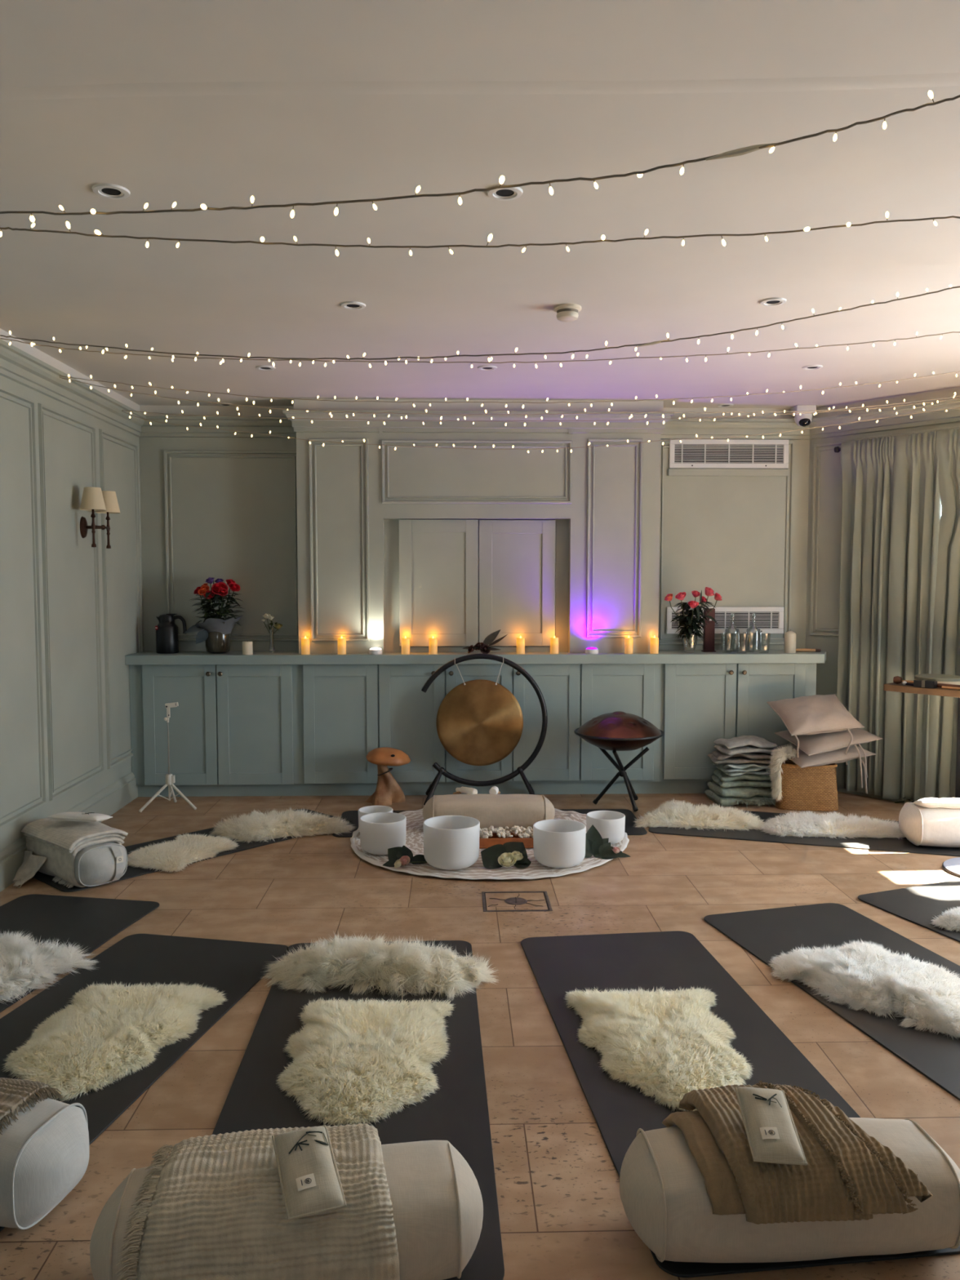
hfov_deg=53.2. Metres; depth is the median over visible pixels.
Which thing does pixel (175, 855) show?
sheepskin
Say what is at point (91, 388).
string light
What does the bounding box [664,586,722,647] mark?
bouquet
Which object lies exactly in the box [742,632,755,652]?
tumbler
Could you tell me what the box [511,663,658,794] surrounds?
base cabinet
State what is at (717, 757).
folded blanket
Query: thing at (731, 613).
carafe
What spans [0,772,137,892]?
baseboard
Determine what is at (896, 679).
mallet
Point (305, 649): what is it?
candle
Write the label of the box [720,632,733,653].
tumbler
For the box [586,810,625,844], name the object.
bowl
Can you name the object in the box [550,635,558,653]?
candle
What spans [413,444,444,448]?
string light
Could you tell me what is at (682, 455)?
air vent
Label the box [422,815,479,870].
bowl
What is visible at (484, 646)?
pods
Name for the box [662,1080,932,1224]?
blanket
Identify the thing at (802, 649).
wooden stick
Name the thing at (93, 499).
wall sconce
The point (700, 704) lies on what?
base cabinet
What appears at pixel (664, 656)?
countertop
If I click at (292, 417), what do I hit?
string light
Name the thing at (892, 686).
side table
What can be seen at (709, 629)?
box
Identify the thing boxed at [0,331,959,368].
string light
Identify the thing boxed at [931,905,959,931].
sheepskin
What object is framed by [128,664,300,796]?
base cabinet
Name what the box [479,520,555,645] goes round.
door
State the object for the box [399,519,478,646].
door
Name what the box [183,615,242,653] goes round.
glass vase
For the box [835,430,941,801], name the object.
curtain
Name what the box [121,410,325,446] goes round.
string light
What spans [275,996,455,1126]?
sheepskin
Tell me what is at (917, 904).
yoga mat
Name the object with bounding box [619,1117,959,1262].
bolster
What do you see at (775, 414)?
string light
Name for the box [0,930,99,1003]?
sheepskin
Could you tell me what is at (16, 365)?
trim
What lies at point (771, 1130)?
pillow
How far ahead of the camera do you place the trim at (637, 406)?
6.09 m
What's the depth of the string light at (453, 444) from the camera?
5.66 m
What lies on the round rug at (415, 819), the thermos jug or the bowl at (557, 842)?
the bowl at (557, 842)
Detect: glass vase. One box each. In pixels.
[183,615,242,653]
[681,635,697,653]
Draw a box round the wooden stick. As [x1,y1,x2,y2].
[795,648,821,652]
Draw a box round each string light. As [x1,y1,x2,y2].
[0,90,959,222]
[0,211,959,256]
[0,284,959,364]
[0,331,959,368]
[59,371,959,408]
[59,374,368,416]
[121,409,155,413]
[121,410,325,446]
[159,410,213,419]
[276,417,308,422]
[311,414,360,422]
[328,440,355,443]
[359,439,382,448]
[372,412,410,418]
[413,418,459,424]
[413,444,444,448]
[415,409,448,419]
[449,444,469,448]
[472,444,579,453]
[505,416,600,426]
[521,408,598,417]
[583,439,675,447]
[602,407,718,417]
[606,416,668,424]
[672,413,736,421]
[680,434,713,442]
[718,407,959,441]
[732,411,800,415]
[776,409,802,415]
[807,404,863,415]
[818,392,959,412]
[867,395,959,411]
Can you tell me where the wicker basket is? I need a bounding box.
[774,758,838,811]
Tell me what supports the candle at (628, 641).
on the countertop
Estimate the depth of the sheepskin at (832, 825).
5.21 m
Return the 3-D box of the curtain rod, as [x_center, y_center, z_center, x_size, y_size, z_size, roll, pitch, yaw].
[2.730,-1.201,5.744,0.086,0.040,1.270,-3,5,-41]
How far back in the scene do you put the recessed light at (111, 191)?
2.80 m
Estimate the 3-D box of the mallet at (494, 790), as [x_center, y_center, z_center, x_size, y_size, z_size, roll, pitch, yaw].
[0.091,0.860,5.465,0.048,0.076,0.194,1,4,11]
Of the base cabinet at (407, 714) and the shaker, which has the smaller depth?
the shaker
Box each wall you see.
[0,374,143,850]
[138,437,809,651]
[296,431,660,653]
[804,422,959,694]
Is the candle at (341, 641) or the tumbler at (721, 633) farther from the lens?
the tumbler at (721, 633)
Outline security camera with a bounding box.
[790,404,816,426]
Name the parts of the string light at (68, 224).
bulb, bulb, bulb, bulb, bulb, bulb, bulb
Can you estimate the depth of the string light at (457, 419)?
5.61 m
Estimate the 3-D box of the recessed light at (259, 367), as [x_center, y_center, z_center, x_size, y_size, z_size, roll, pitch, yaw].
[-1.149,-1.458,5.143,0.106,0.009,0.106,0,4,-2]
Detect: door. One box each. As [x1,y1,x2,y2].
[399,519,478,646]
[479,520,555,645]
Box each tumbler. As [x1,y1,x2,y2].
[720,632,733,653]
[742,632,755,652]
[757,632,770,653]
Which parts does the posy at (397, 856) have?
stem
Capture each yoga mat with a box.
[0,893,159,1012]
[0,933,289,1231]
[32,808,351,892]
[212,940,504,1279]
[332,808,647,837]
[520,930,959,1277]
[648,806,959,856]
[703,902,959,1100]
[857,880,959,942]
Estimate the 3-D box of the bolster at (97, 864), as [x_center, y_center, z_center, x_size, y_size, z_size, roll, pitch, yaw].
[-1.895,1.014,4.522,0.607,0.186,0.255,3,5,40]
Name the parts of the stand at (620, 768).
leg, leg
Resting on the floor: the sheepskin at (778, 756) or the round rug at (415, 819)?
the round rug at (415, 819)
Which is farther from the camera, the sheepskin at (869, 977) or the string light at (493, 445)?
the string light at (493, 445)
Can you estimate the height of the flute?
0.028 m
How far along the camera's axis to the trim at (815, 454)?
6.39 m
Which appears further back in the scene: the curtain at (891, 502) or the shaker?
the curtain at (891, 502)
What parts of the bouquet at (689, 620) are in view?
stem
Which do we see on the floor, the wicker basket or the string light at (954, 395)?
the wicker basket
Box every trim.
[0,328,959,418]
[0,338,959,439]
[0,386,142,829]
[164,440,794,644]
[308,427,643,640]
[809,426,959,636]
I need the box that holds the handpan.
[573,711,664,751]
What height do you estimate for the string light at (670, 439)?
0.042 m
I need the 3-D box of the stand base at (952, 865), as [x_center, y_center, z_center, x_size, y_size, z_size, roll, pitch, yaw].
[2.437,1.072,4.588,0.406,0.075,0.406,0,4,-2]
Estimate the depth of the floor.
3.63 m
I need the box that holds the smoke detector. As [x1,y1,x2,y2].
[553,303,581,321]
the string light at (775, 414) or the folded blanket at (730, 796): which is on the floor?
the folded blanket at (730, 796)
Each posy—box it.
[382,844,427,867]
[480,841,531,868]
[584,825,631,858]
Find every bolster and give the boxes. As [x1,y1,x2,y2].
[0,1097,89,1230]
[74,841,127,886]
[89,1140,483,1279]
[422,794,555,830]
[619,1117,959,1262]
[898,802,959,847]
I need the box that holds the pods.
[462,629,506,653]
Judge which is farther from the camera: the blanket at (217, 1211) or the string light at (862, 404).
the string light at (862, 404)
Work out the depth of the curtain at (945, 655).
5.71 m
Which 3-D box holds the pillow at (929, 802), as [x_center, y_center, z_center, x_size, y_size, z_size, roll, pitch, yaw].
[2.427,0.847,4.984,0.303,0.068,0.140,0,4,4]
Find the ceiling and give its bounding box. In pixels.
[0,0,959,408]
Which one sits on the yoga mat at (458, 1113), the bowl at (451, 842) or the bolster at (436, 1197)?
the bolster at (436, 1197)
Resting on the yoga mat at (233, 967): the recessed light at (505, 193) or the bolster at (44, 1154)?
the bolster at (44, 1154)
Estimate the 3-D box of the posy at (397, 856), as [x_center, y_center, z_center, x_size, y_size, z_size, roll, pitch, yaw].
[-0.351,1.052,4.648,0.244,0.076,0.147,0,4,-2]
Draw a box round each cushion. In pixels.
[766,693,864,764]
[772,742,875,793]
[774,727,882,788]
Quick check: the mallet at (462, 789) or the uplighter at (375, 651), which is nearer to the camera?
the mallet at (462, 789)
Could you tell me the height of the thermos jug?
0.254 m
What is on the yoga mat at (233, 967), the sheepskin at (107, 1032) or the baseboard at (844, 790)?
the sheepskin at (107, 1032)
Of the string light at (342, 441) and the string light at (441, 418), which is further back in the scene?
the string light at (342, 441)
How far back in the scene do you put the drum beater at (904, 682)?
5.54 m
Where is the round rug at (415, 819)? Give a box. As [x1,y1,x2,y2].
[350,808,629,879]
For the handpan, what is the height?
0.236 m
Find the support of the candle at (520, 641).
on the countertop
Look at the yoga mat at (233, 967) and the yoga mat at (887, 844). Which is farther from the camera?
the yoga mat at (887, 844)
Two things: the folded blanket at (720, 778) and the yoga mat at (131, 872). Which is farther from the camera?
the folded blanket at (720, 778)
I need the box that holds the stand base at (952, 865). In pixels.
[942,857,959,876]
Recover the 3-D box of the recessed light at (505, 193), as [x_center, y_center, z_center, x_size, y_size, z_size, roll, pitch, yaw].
[0.073,-1.309,2.808,0.106,0.009,0.106,0,4,-2]
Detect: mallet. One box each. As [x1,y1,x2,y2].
[453,786,477,794]
[488,786,500,794]
[893,675,913,684]
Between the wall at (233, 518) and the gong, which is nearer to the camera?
the gong
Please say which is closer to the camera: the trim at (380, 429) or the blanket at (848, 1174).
the blanket at (848, 1174)
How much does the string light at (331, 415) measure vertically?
0.042 m
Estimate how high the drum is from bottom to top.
0.056 m
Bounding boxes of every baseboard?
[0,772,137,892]
[836,788,911,803]
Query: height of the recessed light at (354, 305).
0.009 m
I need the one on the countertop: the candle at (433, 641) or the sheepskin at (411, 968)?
the candle at (433, 641)
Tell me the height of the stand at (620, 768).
0.374 m
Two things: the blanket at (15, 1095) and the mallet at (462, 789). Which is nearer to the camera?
the blanket at (15, 1095)
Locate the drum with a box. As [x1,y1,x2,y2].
[914,674,959,688]
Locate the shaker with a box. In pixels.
[913,679,937,688]
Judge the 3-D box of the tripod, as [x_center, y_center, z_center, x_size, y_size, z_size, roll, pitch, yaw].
[-1.862,0.705,5.805,0.267,0.652,0.304,2,4,27]
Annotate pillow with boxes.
[48,812,112,822]
[271,1124,346,1220]
[734,1086,807,1165]
[912,797,959,808]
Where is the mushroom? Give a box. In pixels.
[364,746,410,805]
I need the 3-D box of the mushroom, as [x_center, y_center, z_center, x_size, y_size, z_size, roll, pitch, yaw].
[-0.580,0.846,6.007,0.292,0.346,0.264,0,4,-2]
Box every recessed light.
[91,182,130,199]
[217,403,233,406]
[255,365,275,370]
[340,301,365,310]
[477,365,497,370]
[487,184,523,200]
[717,403,733,407]
[760,297,786,306]
[802,364,822,369]
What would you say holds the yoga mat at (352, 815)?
on the floor
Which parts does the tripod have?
leg, clamp arm, leg, leg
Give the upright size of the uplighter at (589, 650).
0.043 m
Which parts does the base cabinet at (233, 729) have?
door, door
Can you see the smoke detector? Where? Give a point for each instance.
(565, 312)
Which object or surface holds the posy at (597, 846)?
on the round rug at (415, 819)
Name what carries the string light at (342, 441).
hanging from the wall at (68, 448)
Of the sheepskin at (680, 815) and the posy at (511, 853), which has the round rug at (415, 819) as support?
the posy at (511, 853)
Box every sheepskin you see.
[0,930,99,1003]
[3,980,228,1102]
[127,832,239,872]
[208,807,355,844]
[259,932,499,1001]
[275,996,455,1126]
[564,985,753,1111]
[633,797,765,831]
[760,809,905,839]
[767,744,796,801]
[768,937,959,1039]
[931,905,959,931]
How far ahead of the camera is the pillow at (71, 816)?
4.48 m
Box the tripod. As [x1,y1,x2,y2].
[138,702,196,812]
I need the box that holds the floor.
[0,791,959,1279]
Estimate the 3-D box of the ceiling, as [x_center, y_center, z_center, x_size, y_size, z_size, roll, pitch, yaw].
[1.236,-1.266,1.166,7.060,0.122,11.220,0,4,-2]
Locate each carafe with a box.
[724,613,739,651]
[745,613,761,651]
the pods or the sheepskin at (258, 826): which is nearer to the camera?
the sheepskin at (258, 826)
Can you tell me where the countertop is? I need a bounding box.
[124,649,826,665]
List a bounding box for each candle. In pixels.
[242,641,253,654]
[301,636,310,654]
[337,635,346,654]
[401,635,409,654]
[429,635,437,654]
[516,635,524,653]
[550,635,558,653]
[624,635,632,653]
[649,635,658,653]
[784,629,795,653]
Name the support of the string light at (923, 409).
hanging from the wall at (831, 477)
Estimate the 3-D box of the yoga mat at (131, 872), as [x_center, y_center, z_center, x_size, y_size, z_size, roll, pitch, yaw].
[-1.460,1.076,5.056,0.500,0.006,1.680,3,5,42]
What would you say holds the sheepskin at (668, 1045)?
on the yoga mat at (673, 960)
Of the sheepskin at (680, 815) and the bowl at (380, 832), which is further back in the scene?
the sheepskin at (680, 815)
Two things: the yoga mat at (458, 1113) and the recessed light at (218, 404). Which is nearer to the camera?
the yoga mat at (458, 1113)
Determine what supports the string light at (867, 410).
hanging from the wall at (68, 448)
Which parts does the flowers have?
stem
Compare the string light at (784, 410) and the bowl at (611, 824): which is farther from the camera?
the string light at (784, 410)
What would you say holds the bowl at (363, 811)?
on the round rug at (415, 819)
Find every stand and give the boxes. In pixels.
[421,653,547,804]
[592,746,648,811]
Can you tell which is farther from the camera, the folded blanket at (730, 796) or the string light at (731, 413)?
the folded blanket at (730, 796)
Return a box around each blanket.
[0,1077,62,1134]
[12,817,128,888]
[115,1123,399,1279]
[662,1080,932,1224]
[704,781,775,808]
[707,750,771,764]
[711,768,772,787]
[712,763,771,776]
[713,735,777,755]
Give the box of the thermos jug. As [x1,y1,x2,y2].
[155,613,186,653]
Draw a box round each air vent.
[666,606,783,633]
[669,439,788,468]
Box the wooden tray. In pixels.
[479,825,533,848]
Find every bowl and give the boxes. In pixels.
[358,805,392,831]
[360,812,406,854]
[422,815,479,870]
[533,818,586,867]
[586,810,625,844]
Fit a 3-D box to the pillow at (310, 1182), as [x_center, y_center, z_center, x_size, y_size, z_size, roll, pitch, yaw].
[-0.331,1.019,1.848,0.110,0.076,0.192,-1,4,-21]
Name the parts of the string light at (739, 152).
bulb, bulb, bulb, bulb, bulb, bulb, bulb, bulb, bulb, bulb, bulb, bulb, bulb, bulb, bulb, bulb, bulb, bulb, bulb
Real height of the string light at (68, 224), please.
0.178 m
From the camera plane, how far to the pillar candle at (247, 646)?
6.05 m
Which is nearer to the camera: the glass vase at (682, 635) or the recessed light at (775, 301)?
the recessed light at (775, 301)
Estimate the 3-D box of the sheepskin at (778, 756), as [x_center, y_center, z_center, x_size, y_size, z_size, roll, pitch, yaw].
[1.840,0.807,5.834,0.188,0.341,0.263,0,4,5]
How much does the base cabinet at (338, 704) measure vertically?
0.860 m
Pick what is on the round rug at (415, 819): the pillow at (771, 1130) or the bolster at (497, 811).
the bolster at (497, 811)
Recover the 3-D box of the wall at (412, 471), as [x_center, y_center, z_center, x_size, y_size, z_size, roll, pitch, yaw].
[-0.007,-0.726,6.264,2.320,1.610,0.250,0,4,-2]
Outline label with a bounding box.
[300,1177,311,1185]
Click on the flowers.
(269, 616)
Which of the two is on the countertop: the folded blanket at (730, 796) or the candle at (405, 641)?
the candle at (405, 641)
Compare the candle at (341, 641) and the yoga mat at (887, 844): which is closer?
the yoga mat at (887, 844)
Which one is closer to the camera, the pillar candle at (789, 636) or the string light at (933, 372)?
the string light at (933, 372)
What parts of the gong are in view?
cord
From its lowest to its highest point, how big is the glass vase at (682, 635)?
0.128 m
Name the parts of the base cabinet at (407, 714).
door, door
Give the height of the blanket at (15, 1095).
0.078 m
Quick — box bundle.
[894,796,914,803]
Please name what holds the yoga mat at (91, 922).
on the floor
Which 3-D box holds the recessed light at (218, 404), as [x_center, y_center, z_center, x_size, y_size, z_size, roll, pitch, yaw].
[-1.652,-1.528,6.231,0.106,0.009,0.106,0,4,-2]
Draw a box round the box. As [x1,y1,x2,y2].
[701,608,715,652]
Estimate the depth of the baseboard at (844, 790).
6.18 m
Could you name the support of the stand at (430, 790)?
on the floor
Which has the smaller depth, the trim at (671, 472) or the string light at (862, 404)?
the string light at (862, 404)
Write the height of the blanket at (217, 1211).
0.258 m
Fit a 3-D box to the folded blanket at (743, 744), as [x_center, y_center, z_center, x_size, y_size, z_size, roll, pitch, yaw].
[1.667,0.655,6.031,0.342,0.100,0.280,-1,4,-8]
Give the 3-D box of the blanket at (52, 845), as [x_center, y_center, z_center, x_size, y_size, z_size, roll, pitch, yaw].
[-1.959,0.991,4.487,0.500,0.243,0.434,3,5,40]
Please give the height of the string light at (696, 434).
0.042 m
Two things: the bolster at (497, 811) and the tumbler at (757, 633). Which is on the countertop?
the tumbler at (757, 633)
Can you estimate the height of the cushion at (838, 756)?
0.287 m
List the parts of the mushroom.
stem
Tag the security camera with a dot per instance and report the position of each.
(804, 420)
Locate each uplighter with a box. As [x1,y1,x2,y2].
[368,647,382,654]
[585,647,598,653]
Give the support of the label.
on the pillow at (310, 1182)
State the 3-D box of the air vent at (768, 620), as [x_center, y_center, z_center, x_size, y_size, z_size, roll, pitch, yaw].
[1.652,-0.132,6.462,0.793,0.180,0.018,0,4,-2]
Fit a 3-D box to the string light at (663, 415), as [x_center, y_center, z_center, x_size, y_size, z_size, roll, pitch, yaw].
[0.978,-1.237,5.222,0.641,0.057,0.040,0,4,-6]
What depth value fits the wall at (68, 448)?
5.04 m
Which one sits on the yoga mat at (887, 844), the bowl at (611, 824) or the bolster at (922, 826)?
the bolster at (922, 826)
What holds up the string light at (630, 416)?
hanging from the wall at (68, 448)
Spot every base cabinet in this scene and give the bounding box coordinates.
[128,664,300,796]
[297,664,378,795]
[377,663,512,795]
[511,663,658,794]
[656,663,816,793]
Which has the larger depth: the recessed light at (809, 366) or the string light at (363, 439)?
the string light at (363, 439)
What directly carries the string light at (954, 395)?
hanging from the wall at (831, 477)
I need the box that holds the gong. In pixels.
[435,657,523,765]
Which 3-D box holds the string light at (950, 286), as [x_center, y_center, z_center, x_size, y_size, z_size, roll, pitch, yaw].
[1.094,-1.205,3.576,6.545,0.239,0.043,1,4,12]
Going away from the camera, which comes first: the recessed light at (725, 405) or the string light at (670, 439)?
the string light at (670, 439)
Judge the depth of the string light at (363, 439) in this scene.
5.66 m
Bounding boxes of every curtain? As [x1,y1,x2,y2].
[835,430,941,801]
[919,427,959,799]
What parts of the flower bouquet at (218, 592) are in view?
stem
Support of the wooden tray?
on the round rug at (415, 819)
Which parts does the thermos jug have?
lid, handle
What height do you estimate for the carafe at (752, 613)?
0.250 m
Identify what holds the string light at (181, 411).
hanging from the wall at (68, 448)
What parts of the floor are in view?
round plate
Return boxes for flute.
[937,683,959,688]
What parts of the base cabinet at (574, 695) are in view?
door, door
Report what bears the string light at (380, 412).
hanging from the wall at (68, 448)
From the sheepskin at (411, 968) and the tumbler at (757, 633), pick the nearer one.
the sheepskin at (411, 968)
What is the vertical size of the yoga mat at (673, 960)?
0.006 m
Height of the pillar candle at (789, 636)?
0.152 m
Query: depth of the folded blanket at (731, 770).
5.91 m
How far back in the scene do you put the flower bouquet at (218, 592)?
6.14 m
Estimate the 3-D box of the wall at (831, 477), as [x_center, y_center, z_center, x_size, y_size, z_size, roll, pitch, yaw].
[3.300,-0.204,5.309,0.140,2.530,3.206,-3,5,-41]
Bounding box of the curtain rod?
[834,446,840,452]
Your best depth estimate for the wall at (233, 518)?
6.38 m
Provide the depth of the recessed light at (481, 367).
5.14 m
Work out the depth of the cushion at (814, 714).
5.77 m
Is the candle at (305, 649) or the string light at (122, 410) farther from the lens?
the candle at (305, 649)
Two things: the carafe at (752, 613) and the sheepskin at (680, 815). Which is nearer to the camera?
the sheepskin at (680, 815)
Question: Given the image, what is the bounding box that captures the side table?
[883,682,959,798]
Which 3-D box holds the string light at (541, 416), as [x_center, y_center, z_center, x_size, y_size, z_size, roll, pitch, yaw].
[0.425,-1.273,5.597,0.549,0.051,0.048,0,4,2]
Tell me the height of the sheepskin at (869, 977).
0.108 m
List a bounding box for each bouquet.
[191,577,244,625]
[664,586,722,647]
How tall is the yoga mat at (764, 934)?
0.006 m
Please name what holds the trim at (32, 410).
attached to the wall at (68, 448)
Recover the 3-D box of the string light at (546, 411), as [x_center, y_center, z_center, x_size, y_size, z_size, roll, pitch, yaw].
[0.428,-1.215,5.163,0.413,0.049,0.040,0,4,-6]
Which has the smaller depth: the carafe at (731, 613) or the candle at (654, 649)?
the candle at (654, 649)
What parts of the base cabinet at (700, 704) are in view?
door, door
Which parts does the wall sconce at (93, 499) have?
lamp shade, stem, arm, stem, lamp shade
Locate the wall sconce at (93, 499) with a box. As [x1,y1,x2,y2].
[80,487,120,548]

